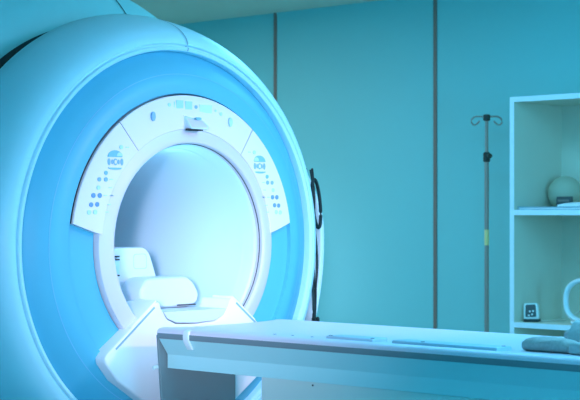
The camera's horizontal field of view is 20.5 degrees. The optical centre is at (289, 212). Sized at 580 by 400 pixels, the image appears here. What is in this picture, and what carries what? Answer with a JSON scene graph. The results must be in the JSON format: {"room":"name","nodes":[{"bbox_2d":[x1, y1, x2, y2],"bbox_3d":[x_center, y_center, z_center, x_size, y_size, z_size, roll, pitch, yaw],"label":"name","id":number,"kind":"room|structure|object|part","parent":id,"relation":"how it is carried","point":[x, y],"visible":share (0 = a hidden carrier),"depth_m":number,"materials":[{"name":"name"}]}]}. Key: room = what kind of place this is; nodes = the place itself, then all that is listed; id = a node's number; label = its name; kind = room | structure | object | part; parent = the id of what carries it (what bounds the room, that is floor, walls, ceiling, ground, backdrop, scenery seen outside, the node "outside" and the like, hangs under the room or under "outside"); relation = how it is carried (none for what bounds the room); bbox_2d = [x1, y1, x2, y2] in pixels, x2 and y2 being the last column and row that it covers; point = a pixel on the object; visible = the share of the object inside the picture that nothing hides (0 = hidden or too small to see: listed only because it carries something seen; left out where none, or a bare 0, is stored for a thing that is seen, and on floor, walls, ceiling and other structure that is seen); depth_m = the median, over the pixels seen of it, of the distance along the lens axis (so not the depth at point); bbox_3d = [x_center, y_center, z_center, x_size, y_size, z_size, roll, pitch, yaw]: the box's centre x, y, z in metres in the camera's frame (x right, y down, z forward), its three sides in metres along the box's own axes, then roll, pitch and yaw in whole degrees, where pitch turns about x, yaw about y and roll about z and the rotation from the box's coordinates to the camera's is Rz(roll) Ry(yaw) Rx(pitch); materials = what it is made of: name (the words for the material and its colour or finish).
{"room":"radiology room","nodes":[
{"label":"radiology room","id":0,"kind":"room"},
{"bbox_2d":[130,0,378,23],"bbox_3d":[-0.543,-1.230,4.229,9.800,0.100,8.200,0,0,43],"label":"ceiling","id":1,"kind":"structure","parent":0,"point":[173,11],"depth_m":9.19,"materials":[{"name":"paint"}]},
{"bbox_2d":[183,0,579,332],"bbox_3d":[2.308,0.035,7.245,10.000,2.630,0.100,0,0,43],"label":"wall","id":2,"kind":"structure","parent":0,"point":[355,83],"depth_m":8.75,"materials":[{"name":"paint"}]},
{"bbox_2d":[274,13,276,101],"bbox_3d":[-0.086,0.035,9.436,0.022,2.430,0.007,0,0,43],"label":"trim","id":3,"kind":"structure","parent":2,"relation":"attached to","point":[275,14],"depth_m":9.43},
{"bbox_2d":[178,0,397,25],"bbox_3d":[2.273,-1.174,7.207,9.800,0.012,0.005,0,0,43],"label":"trim","id":4,"kind":"structure","parent":2,"relation":"attached to","point":[379,1],"depth_m":9.35,"materials":[{"name":"paint"}]},
{"bbox_2d":[433,0,436,328],"bbox_3d":[0.782,0.035,8.615,0.022,2.430,0.007,0,0,43],"label":"trim","id":5,"kind":"structure","parent":2,"relation":"attached to","point":[434,1],"depth_m":8.61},
{"bbox_3d":[-0.543,1.300,4.229,9.800,0.100,8.200,0,0,43],"label":"floor","id":6,"kind":"structure","parent":0,"visible":0},
{"bbox_2d":[0,0,323,399],"bbox_3d":[-1.008,0.198,5.769,1.989,2.104,1.907,0,0,43],"label":"scanner","id":7,"kind":"object","parent":6,"relation":"on","point":[122,125],"visible":0.88,"depth_m":5.00,"materials":[{"name":"white plastic"}]},
{"bbox_3d":[-0.570,-0.107,4.875,0.040,0.347,0.251,0,0,43],"label":"control panel","id":8,"kind":"part","parent":7,"relation":"part of","materials":[{"name":"white plastic"}]},
{"bbox_3d":[-0.428,-0.302,5.001,0.008,0.030,0.016,0,0,43],"label":"knob","id":9,"kind":"part","parent":7,"relation":"part of","materials":[{"name":"blue plastic"}]},
{"bbox_3d":[-0.334,0.100,5.133,0.062,0.757,0.757,0,0,43],"label":"bore trim","id":10,"kind":"part","parent":7,"relation":"part of","materials":[{"name":"white plastic"}]},
{"bbox_3d":[-0.330,-0.286,5.129,0.040,0.187,0.580,0,0,43],"label":"control panel","id":11,"kind":"part","parent":7,"relation":"part of","materials":[{"name":"white plastic"}]},
{"bbox_2d":[184,116,207,130],"bbox_3d":[-0.300,-0.287,5.107,0.050,0.049,0.070,0,0,43],"label":"hood","id":12,"kind":"object","parent":7,"relation":"attached to","point":[191,123],"depth_m":5.10,"materials":[{"name":"white plastic"}]},
{"bbox_3d":[-0.196,-0.298,5.247,0.008,0.030,0.016,0,0,43],"label":"knob","id":13,"kind":"part","parent":7,"relation":"part of","materials":[{"name":"white plastic"}]},
{"bbox_3d":[-0.090,-0.107,5.383,0.040,0.347,0.251,0,0,43],"label":"control panel","id":14,"kind":"part","parent":7,"relation":"part of","materials":[{"name":"white plastic"}]},
{"bbox_2d":[306,168,321,320],"bbox_3d":[0.081,0.147,5.926,0.021,0.647,0.110,0,0,43],"label":"cable bundle","id":15,"kind":"object","parent":7,"relation":"hanging from","point":[313,180],"visible":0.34,"depth_m":5.93,"materials":[{"name":"black rubber"}]},
{"bbox_2d":[152,306,579,399],"bbox_3d":[0.113,0.780,4.705,3.900,0.940,0.569,0,0,43],"label":"table","id":16,"kind":"object","parent":6,"relation":"on","point":[294,359],"visible":1,"depth_m":4.39,"materials":[{"name":"white plastic"}]},
{"bbox_2d":[114,247,197,307],"bbox_3d":[-0.497,0.211,5.308,0.305,0.194,0.261,0,0,43],"label":"coil","id":17,"kind":"object","parent":16,"relation":"on","point":[137,278],"visible":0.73,"depth_m":5.23,"materials":[{"name":"white plastic"}]},
{"bbox_3d":[0.182,0.345,4.370,0.170,0.014,0.064,0,0,43],"label":"accessory plate","id":18,"kind":"part","parent":16,"relation":"part of","materials":[{"name":"white plastic"}]},
{"bbox_3d":[0.476,0.368,3.993,2.391,0.017,0.019,0,0,43],"label":"rail","id":19,"kind":"part","parent":16,"relation":"part of","materials":[{"name":"white plastic"}]},
{"bbox_3d":[0.416,0.345,4.148,0.345,0.014,0.064,0,0,43],"label":"accessory plate","id":20,"kind":"part","parent":16,"relation":"part of","materials":[{"name":"white plastic"}]},
{"bbox_2d":[522,336,576,353],"bbox_3d":[0.658,0.330,4.020,0.137,0.038,0.077,0,0,43],"label":"sandbag","id":21,"kind":"object","parent":16,"relation":"on","point":[553,344],"visible":0.93,"depth_m":4.00,"materials":[{"name":"fabric"}]},
{"bbox_2d":[564,320,579,354],"bbox_3d":[0.827,0.310,4.046,0.318,0.077,0.367,0,0,43],"label":"pad","id":22,"kind":"object","parent":16,"relation":"on","point":[573,333],"visible":0.91,"depth_m":4.06,"materials":[{"name":"fabric"}]},
{"bbox_2d":[471,114,502,331],"bbox_3d":[1.014,0.373,8.151,0.309,1.753,0.358,0,0,43],"label":"pole","id":23,"kind":"object","parent":6,"relation":"on","point":[486,117],"visible":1,"depth_m":8.15,"materials":[{"name":"metal"}]},
{"bbox_3d":[1.003,-0.365,8.162,0.017,0.230,0.017,0,0,43],"label":"rod","id":24,"kind":"part","parent":23,"relation":"part of","materials":[{"name":"metal"}]},
{"bbox_2d":[510,93,579,336],"bbox_3d":[1.586,0.344,7.556,1.036,1.812,0.420,0,0,43],"label":"shelf unit","id":25,"kind":"object","parent":6,"relation":"on","point":[544,129],"depth_m":7.89,"materials":[{"name":"white wood"}]},
{"bbox_2d":[524,303,540,321],"bbox_3d":[1.173,0.481,7.763,0.078,0.092,0.055,0,0,21],"label":"station","id":26,"kind":"object","parent":25,"relation":"on","point":[531,310],"visible":1,"depth_m":7.75,"materials":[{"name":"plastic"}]},
{"bbox_3d":[1.582,0.540,7.551,0.986,0.025,0.408,0,0,43],"label":"shelf","id":27,"kind":"part","parent":25,"relation":"part of","materials":[{"name":"white wood"}]},
{"bbox_3d":[1.582,-0.549,7.551,0.986,0.025,0.408,0,0,43],"label":"panel","id":28,"kind":"part","parent":25,"relation":"part of","materials":[{"name":"white wood"}]},
{"bbox_3d":[1.582,-0.003,7.551,0.986,0.025,0.408,0,0,43],"label":"shelf","id":29,"kind":"part","parent":25,"relation":"part of","materials":[{"name":"white wood"}]},
{"bbox_2d":[517,207,579,209],"bbox_3d":[1.358,-0.023,7.630,0.550,0.015,0.165,0,0,43],"label":"folder","id":30,"kind":"object","parent":25,"relation":"on","point":[520,208],"visible":1,"depth_m":7.64,"materials":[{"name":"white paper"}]},
{"bbox_2d":[557,202,579,206],"bbox_3d":[1.433,-0.044,7.549,0.320,0.026,0.130,0,0,43],"label":"folded cloth","id":31,"kind":"object","parent":30,"relation":"on","point":[572,204],"visible":1,"depth_m":7.58,"materials":[{"name":"white fabric"}]},
{"bbox_2d":[540,310,579,321],"bbox_3d":[1.340,0.495,7.828,0.283,0.065,0.017,0,0,-31],"label":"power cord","id":32,"kind":"object","parent":25,"relation":"on","point":[579,310],"visible":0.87,"depth_m":7.80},
{"bbox_2d":[548,176,579,206],"bbox_3d":[1.359,-0.099,7.901,0.170,0.167,0.170,0,0,43],"label":"ball","id":33,"kind":"object","parent":25,"relation":"on","point":[563,186],"visible":0.67,"depth_m":7.84,"materials":[{"name":"white plastic"}]},
{"bbox_2d":[556,197,572,206],"bbox_3d":[1.336,-0.048,7.785,0.085,0.064,0.024,0,0,43],"label":"handheld device","id":34,"kind":"object","parent":25,"relation":"on","point":[559,200],"visible":0.59,"depth_m":7.78,"materials":[{"name":"grey plastic"}]},
{"bbox_3d":[1.726,0.344,7.704,1.034,1.811,0.012,0,0,43],"label":"panel","id":35,"kind":"part","parent":25,"relation":"part of","materials":[{"name":"white wood"}]},
{"bbox_3d":[1.472,0.415,7.590,0.294,0.224,0.207,0,0,43],"label":"round coil","id":36,"kind":"part","parent":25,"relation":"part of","materials":[{"name":"white plastic"}]}
]}

